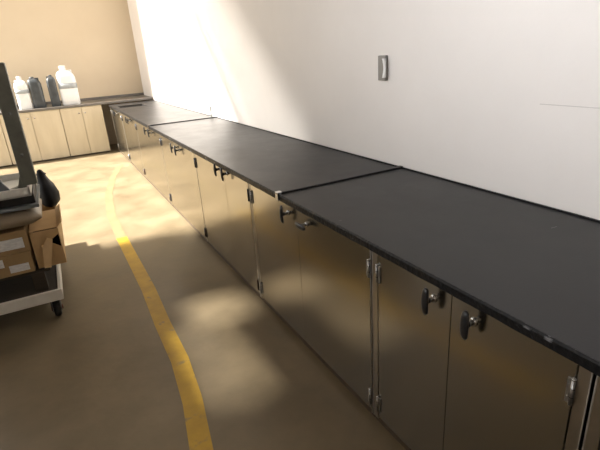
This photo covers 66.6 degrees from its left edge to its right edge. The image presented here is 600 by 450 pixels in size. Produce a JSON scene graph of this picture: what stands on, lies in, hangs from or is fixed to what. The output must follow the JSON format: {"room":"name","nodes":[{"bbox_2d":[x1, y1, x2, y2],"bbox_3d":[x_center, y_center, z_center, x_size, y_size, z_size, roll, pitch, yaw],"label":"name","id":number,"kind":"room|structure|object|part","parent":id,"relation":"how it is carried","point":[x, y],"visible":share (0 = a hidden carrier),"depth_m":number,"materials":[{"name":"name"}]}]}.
{"room":"laboratory","nodes":[
{"label":"laboratory","id":0,"kind":"room"},
{"bbox_2d":[0,0,144,144],"bbox_3d":[-6.036,-5.809,7.551,5.742,9.500,0.200,-14,23,-25],"label":"wall","id":1,"kind":"structure","parent":0,"point":[93,39],"depth_m":9.05,"materials":[{"name":"beige paint"}]},
{"bbox_2d":[0,144,405,449],"bbox_3d":[-2.343,0.761,3.187,5.842,0.150,14.700,-14,23,-25],"label":"floor","id":2,"kind":"structure","parent":0,"point":[98,374],"depth_m":2.69,"materials":[{"name":"concrete"}]},
{"bbox_2d":[0,122,12,167],"bbox_3d":[-5.911,-1.525,8.364,0.966,0.915,0.972,-14,23,-25],"label":"base cabinet","id":3,"kind":"object","parent":2,"relation":"on","point":[5,158],"visible":0.53,"depth_m":8.22,"materials":[{"name":"beige wood"}]},
{"bbox_2d":[0,93,152,114],"bbox_3d":[-4.787,-2.287,8.747,3.688,0.090,0.979,-14,23,-25],"label":"countertop","id":4,"kind":"structure","parent":3,"relation":"on","point":[91,101],"depth_m":8.99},
{"bbox_2d":[13,76,33,109],"bbox_3d":[-5.030,-2.396,8.286,0.228,0.570,0.244,-14,23,-25],"label":"jug","id":5,"kind":"object","parent":4,"relation":"on","point":[21,89],"visible":1,"depth_m":8.20,"materials":[{"name":"white plastic"}]},
{"bbox_2d":[27,77,46,107],"bbox_3d":[-4.834,-2.433,8.384,0.217,0.546,0.240,-14,23,-25],"label":"canister","id":6,"kind":"object","parent":4,"relation":"on","point":[35,87],"visible":1,"depth_m":8.30,"materials":[{"name":"grey plastic"}]},
{"bbox_2d":[46,75,60,106],"bbox_3d":[-4.594,-2.499,8.497,0.156,0.556,0.220,-14,23,-25],"label":"canister","id":7,"kind":"object","parent":4,"relation":"on","point":[50,81],"visible":0.99,"depth_m":8.41,"materials":[{"name":"grey plastic"}]},
{"bbox_2d":[56,66,80,104],"bbox_3d":[-4.366,-2.625,8.584,0.314,0.700,0.264,-14,23,-25],"label":"jug","id":8,"kind":"object","parent":4,"relation":"on","point":[66,80],"visible":0.98,"depth_m":8.49,"materials":[{"name":"white plastic"}]},
{"bbox_2d":[0,260,63,315],"bbox_3d":[-2.379,0.420,3.560,0.945,0.227,1.550,-14,23,-25],"label":"cart","id":9,"kind":"object","parent":2,"relation":"on","point":[16,294],"visible":0.53,"depth_m":3.09,"materials":[{"name":"white metal"}]},
{"bbox_2d":[0,262,50,291],"bbox_3d":[-2.386,0.259,3.483,0.880,0.152,1.360,-14,23,-25],"label":"pallet","id":10,"kind":"object","parent":9,"relation":"on","point":[39,278],"visible":0.14,"depth_m":3.06,"materials":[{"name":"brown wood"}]},
{"bbox_2d":[0,244,35,278],"bbox_3d":[-2.182,0.228,3.108,0.655,0.145,0.582,-14,23,-25],"label":"carton","id":11,"kind":"object","parent":10,"relation":"on","point":[19,263],"visible":0.6,"depth_m":2.97,"materials":[{"name":"brown cardboard"}]},
{"bbox_2d":[0,224,31,256],"bbox_3d":[-2.187,0.087,3.069,0.655,0.144,0.582,-14,23,-25],"label":"carton","id":12,"kind":"object","parent":11,"relation":"on","point":[17,239],"visible":0.53,"depth_m":2.94,"materials":[{"name":"brown cardboard"}]},
{"bbox_2d":[0,199,41,229],"bbox_3d":[-2.151,-0.026,2.968,0.845,0.133,0.484,-14,23,-25],"label":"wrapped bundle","id":13,"kind":"object","parent":12,"relation":"on","point":[19,218],"visible":0.62,"depth_m":2.91,"materials":[{"name":"grey plastic"}]},
{"bbox_2d":[0,184,39,213],"bbox_3d":[-2.184,-0.146,2.980,0.850,0.085,0.600,-14,23,-25],"label":"tray","id":14,"kind":"object","parent":13,"relation":"on","point":[33,201],"visible":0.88,"depth_m":2.90,"materials":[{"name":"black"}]},
{"bbox_2d":[0,62,37,200],"bbox_3d":[-2.184,-0.545,2.797,0.872,0.788,0.560,-14,23,-25],"label":"frame","id":15,"kind":"object","parent":14,"relation":"on","point":[15,185],"visible":1,"depth_m":2.81,"materials":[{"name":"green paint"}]},
{"bbox_2d":[0,173,31,200],"bbox_3d":[-2.181,-0.198,2.917,0.825,0.055,0.560,-14,23,-25],"label":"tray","id":16,"kind":"object","parent":15,"relation":"on","point":[13,189],"depth_m":2.88,"materials":[{"name":"grey plastic"}]},
{"bbox_2d":[29,204,66,267],"bbox_3d":[-1.909,-0.011,3.481,0.205,0.292,1.080,-14,23,-25],"label":"carton","id":17,"kind":"object","parent":10,"relation":"on","point":[46,234],"visible":0.89,"depth_m":3.07,"materials":[{"name":"cardboard"}]},
{"bbox_2d":[36,169,59,207],"bbox_3d":[-1.965,-0.299,3.550,0.145,0.275,0.326,-14,23,-25],"label":"bag","id":18,"kind":"object","parent":17,"relation":"on","point":[49,193],"visible":0.9,"depth_m":3.47,"materials":[{"name":"black plastic"}]},
{"bbox_3d":[-2.023,0.567,2.896,0.945,0.077,0.022,-14,23,-25],"label":"rail","id":19,"kind":"part","parent":9,"relation":"part of","materials":[{"name":"white metal"}]},
{"bbox_3d":[-1.978,0.248,3.728,0.022,0.077,1.506,-14,23,-25],"label":"rail","id":20,"kind":"part","parent":9,"relation":"part of","materials":[{"name":"white metal"}]},
{"bbox_2d":[0,109,70,165],"bbox_3d":[-5.058,-1.740,8.773,0.966,0.915,0.972,-14,23,-25],"label":"base cabinet","id":21,"kind":"object","parent":2,"relation":"on","point":[44,132],"visible":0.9,"depth_m":8.43,"materials":[{"name":"beige wood"}]},
{"bbox_3d":[-5.057,-1.569,8.289,0.476,0.879,0.021,-14,23,-25],"label":"door","id":22,"kind":"part","parent":21,"relation":"part of","materials":[{"name":"beige wood"}]},
{"bbox_3d":[-4.633,-1.676,8.492,0.476,0.879,0.021,-14,23,-25],"label":"door","id":23,"kind":"part","parent":21,"relation":"part of","materials":[{"name":"beige wood"}]},
{"bbox_2d":[59,105,110,156],"bbox_3d":[-4.311,-1.928,9.132,0.726,0.915,0.972,-14,23,-25],"label":"base cabinet","id":24,"kind":"object","parent":2,"relation":"on","point":[85,130],"visible":0.95,"depth_m":8.74,"materials":[{"name":"beige wood"}]},
{"bbox_3d":[-4.257,-1.770,8.673,0.356,0.879,0.021,-14,23,-25],"label":"door","id":25,"kind":"part","parent":24,"relation":"part of","materials":[{"name":"beige wood"}]},
{"bbox_3d":[-3.939,-1.851,8.825,0.356,0.879,0.021,-14,23,-25],"label":"door","id":26,"kind":"part","parent":24,"relation":"part of","materials":[{"name":"beige wood"}]},
{"bbox_2d":[111,108,129,160],"bbox_3d":[-2.945,-1.739,8.448,0.828,0.868,1.362,-14,23,-25],"label":"base cabinet","id":27,"kind":"object","parent":2,"relation":"on","point":[118,124],"visible":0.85,"depth_m":8.23,"materials":[{"name":"metal"}]},
{"bbox_3d":[-3.403,-1.766,8.548,0.022,0.817,0.681,-14,23,-25],"label":"door","id":28,"kind":"part","parent":27,"relation":"part of","materials":[{"name":"silver metal"}]},
{"bbox_3d":[-3.097,-1.582,8.007,0.022,0.817,0.611,-14,23,-25],"label":"door","id":29,"kind":"part","parent":27,"relation":"part of","materials":[{"name":"silver metal"}]},
{"bbox_2d":[121,114,146,178],"bbox_3d":[-2.297,-1.349,7.303,0.828,0.868,1.373,-14,23,-25],"label":"base cabinet","id":30,"kind":"object","parent":2,"relation":"on","point":[131,135],"visible":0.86,"depth_m":7.08,"materials":[{"name":"metal"}]},
{"bbox_3d":[-2.733,-1.363,7.364,0.022,0.817,0.784,-14,23,-25],"label":"door","id":31,"kind":"part","parent":30,"relation":"part of","materials":[{"name":"silver metal"}]},
{"bbox_3d":[-2.419,-1.174,6.808,0.022,0.817,0.543,-14,23,-25],"label":"door","id":32,"kind":"part","parent":30,"relation":"part of","materials":[{"name":"silver metal"}]},
{"bbox_2d":[109,100,214,127],"bbox_3d":[-2.355,-1.816,7.268,0.853,0.041,3.894,-14,23,-25],"label":"countertop","id":33,"kind":"structure","parent":30,"relation":"on","point":[153,112],"depth_m":6.73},
{"bbox_2d":[116,104,145,107],"bbox_3d":[-3.014,-2.045,8.228,0.470,0.204,0.410,-14,23,-25],"label":"sink","id":34,"kind":"object","parent":33,"relation":"in","point":[133,105],"visible":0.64,"depth_m":8.32,"materials":[{"name":"metal"}]},
{"bbox_2d":[135,121,172,205],"bbox_3d":[-1.591,-0.925,6.055,0.828,0.868,1.613,-14,23,-25],"label":"base cabinet","id":35,"kind":"object","parent":2,"relation":"on","point":[155,173],"visible":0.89,"depth_m":5.78,"materials":[{"name":"metal"}]},
{"bbox_3d":[-2.047,-0.951,6.151,0.022,0.817,0.988,-14,23,-25],"label":"door","id":36,"kind":"part","parent":35,"relation":"part of","materials":[{"name":"silver metal"}]},
{"bbox_3d":[-1.671,-0.724,5.485,0.022,0.817,0.603,-14,23,-25],"label":"door","id":37,"kind":"part","parent":35,"relation":"part of","materials":[{"name":"silver metal"}]},
{"bbox_2d":[105,164,212,449],"bbox_3d":[-1.743,0.091,4.627,0.356,0.002,7.336,-12,22,-21],"label":"floor marking","id":38,"kind":"object","parent":2,"relation":"on","point":[198,433],"depth_m":2.78,"materials":[{"name":"yellow paint"}]},
{"bbox_2d":[160,135,208,243],"bbox_3d":[-0.885,-0.501,4.807,0.828,0.868,1.373,-14,23,-25],"label":"base cabinet","id":39,"kind":"object","parent":2,"relation":"on","point":[185,197],"visible":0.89,"depth_m":4.54,"materials":[{"name":"metal"}]},
{"bbox_3d":[-1.346,-0.529,4.911,0.022,0.817,0.728,-14,23,-25],"label":"door","id":40,"kind":"part","parent":39,"relation":"part of","materials":[{"name":"silver metal"}]},
{"bbox_3d":[-1.026,-0.337,4.346,0.022,0.817,0.623,-14,23,-25],"label":"door","id":41,"kind":"part","parent":39,"relation":"part of","materials":[{"name":"silver metal"}]},
{"bbox_2d":[147,116,396,197],"bbox_3d":[-0.597,-0.760,4.155,0.864,0.048,3.588,-14,23,-25],"label":"countertop","id":42,"kind":"structure","parent":39,"relation":"on","point":[270,162],"depth_m":3.42,"materials":[{"name":"black stone"}]},
{"bbox_2d":[194,154,262,299],"bbox_3d":[-0.272,-0.143,3.716,0.828,0.892,1.228,-14,23,-25],"label":"base cabinet","id":43,"kind":"object","parent":2,"relation":"on","point":[225,198],"visible":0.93,"depth_m":3.45,"materials":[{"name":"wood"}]},
{"bbox_3d":[-0.694,-0.137,3.757,0.022,0.817,0.743,-14,23,-25],"label":"door","id":44,"kind":"part","parent":43,"relation":"part of","materials":[{"name":"silver metal"}]},
{"bbox_3d":[-0.612,-0.409,3.361,0.049,0.100,0.032,-14,23,-25],"label":"handle","id":45,"kind":"part","parent":43,"relation":"part of","materials":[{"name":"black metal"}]},
{"bbox_3d":[-0.538,-0.361,3.233,0.049,0.100,0.032,-14,23,-25],"label":"handle","id":46,"kind":"part","parent":43,"relation":"part of","materials":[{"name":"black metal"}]},
{"bbox_3d":[-0.408,0.035,3.253,0.022,0.817,0.463,-14,23,-25],"label":"door","id":47,"kind":"part","parent":43,"relation":"part of","materials":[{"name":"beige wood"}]},
{"bbox_2d":[248,183,374,416],"bbox_3d":[0.327,0.228,2.664,0.828,0.868,1.292,-14,23,-25],"label":"base cabinet","id":48,"kind":"object","parent":2,"relation":"on","point":[317,280],"visible":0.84,"depth_m":2.33,"materials":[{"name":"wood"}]},
{"bbox_3d":[-0.129,0.202,2.760,0.022,0.817,0.612,-14,23,-25],"label":"door","id":49,"kind":"part","parent":48,"relation":"part of","materials":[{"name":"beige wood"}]},
{"bbox_3d":[-0.086,-0.060,2.448,0.049,0.100,0.032,-14,23,-25],"label":"handle","id":50,"kind":"part","parent":48,"relation":"part of","materials":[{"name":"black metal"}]},
{"bbox_3d":[0.011,0.003,2.281,0.049,0.032,0.100,-14,23,-25],"label":"handle","id":51,"kind":"part","parent":48,"relation":"part of","materials":[{"name":"silver metal"}]},
{"bbox_3d":[0.165,0.379,2.240,0.022,0.817,0.630,-14,23,-25],"label":"door","id":52,"kind":"part","parent":48,"relation":"part of","materials":[{"name":"silver metal"}]},
{"bbox_2d":[372,252,596,449],"bbox_3d":[0.841,0.537,1.754,0.828,0.868,0.873,-14,23,-25],"label":"base cabinet","id":53,"kind":"object","parent":2,"relation":"on","point":[448,374],"visible":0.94,"depth_m":1.51,"materials":[{"name":"metal"}]},
{"bbox_3d":[0.431,0.539,1.769,0.022,0.817,0.385,-14,23,-25],"label":"door","id":54,"kind":"part","parent":53,"relation":"part of","materials":[{"name":"silver metal"}]},
{"bbox_3d":[0.431,0.253,1.535,0.049,0.100,0.032,-14,23,-25],"label":"handle","id":55,"kind":"part","parent":53,"relation":"part of","materials":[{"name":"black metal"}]},
{"bbox_2d":[275,166,599,376],"bbox_3d":[0.854,0.112,1.590,0.864,0.048,2.584,-14,23,-25],"label":"countertop","id":56,"kind":"structure","parent":53,"relation":"on","point":[533,268],"depth_m":1.70,"materials":[{"name":"black stone"}]},
{"bbox_3d":[0.512,0.302,1.393,0.049,0.100,0.032,-14,23,-25],"label":"handle","id":57,"kind":"part","parent":53,"relation":"part of","materials":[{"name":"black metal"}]},
{"bbox_3d":[0.619,0.652,1.436,0.022,0.817,0.410,-14,23,-25],"label":"door","id":58,"kind":"part","parent":53,"relation":"part of","materials":[{"name":"silver metal"}]},
{"bbox_2d":[582,376,599,449],"bbox_3d":[1.256,0.786,1.022,0.828,0.868,0.866,-14,23,-25],"label":"base cabinet","id":59,"kind":"object","parent":2,"relation":"on","point":[591,441],"visible":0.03,"depth_m":1.12,"materials":[{"name":"metal"}]},
{"bbox_2d":[127,0,599,219],"bbox_3d":[-0.154,-4.351,2.627,0.200,9.500,14.400,-14,23,-25],"label":"wall","id":60,"kind":"structure","parent":0,"point":[466,87],"depth_m":2.60,"materials":[{"name":"white paint"}]},
{"bbox_2d":[378,55,387,80],"bbox_3d":[0.500,-0.952,2.772,0.035,0.144,0.078,-14,23,-25],"label":"wall switch","id":61,"kind":"object","parent":60,"relation":"attached to","point":[382,59],"visible":1,"depth_m":2.76,"materials":[{"name":"grey plastic"}]},
{"bbox_2d":[541,104,599,108],"bbox_3d":[1.163,-0.432,1.703,0.003,0.003,0.590,-14,23,-25],"label":"trim","id":62,"kind":"structure","parent":60,"relation":"attached to","point":[541,104],"depth_m":1.83,"materials":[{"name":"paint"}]}
]}

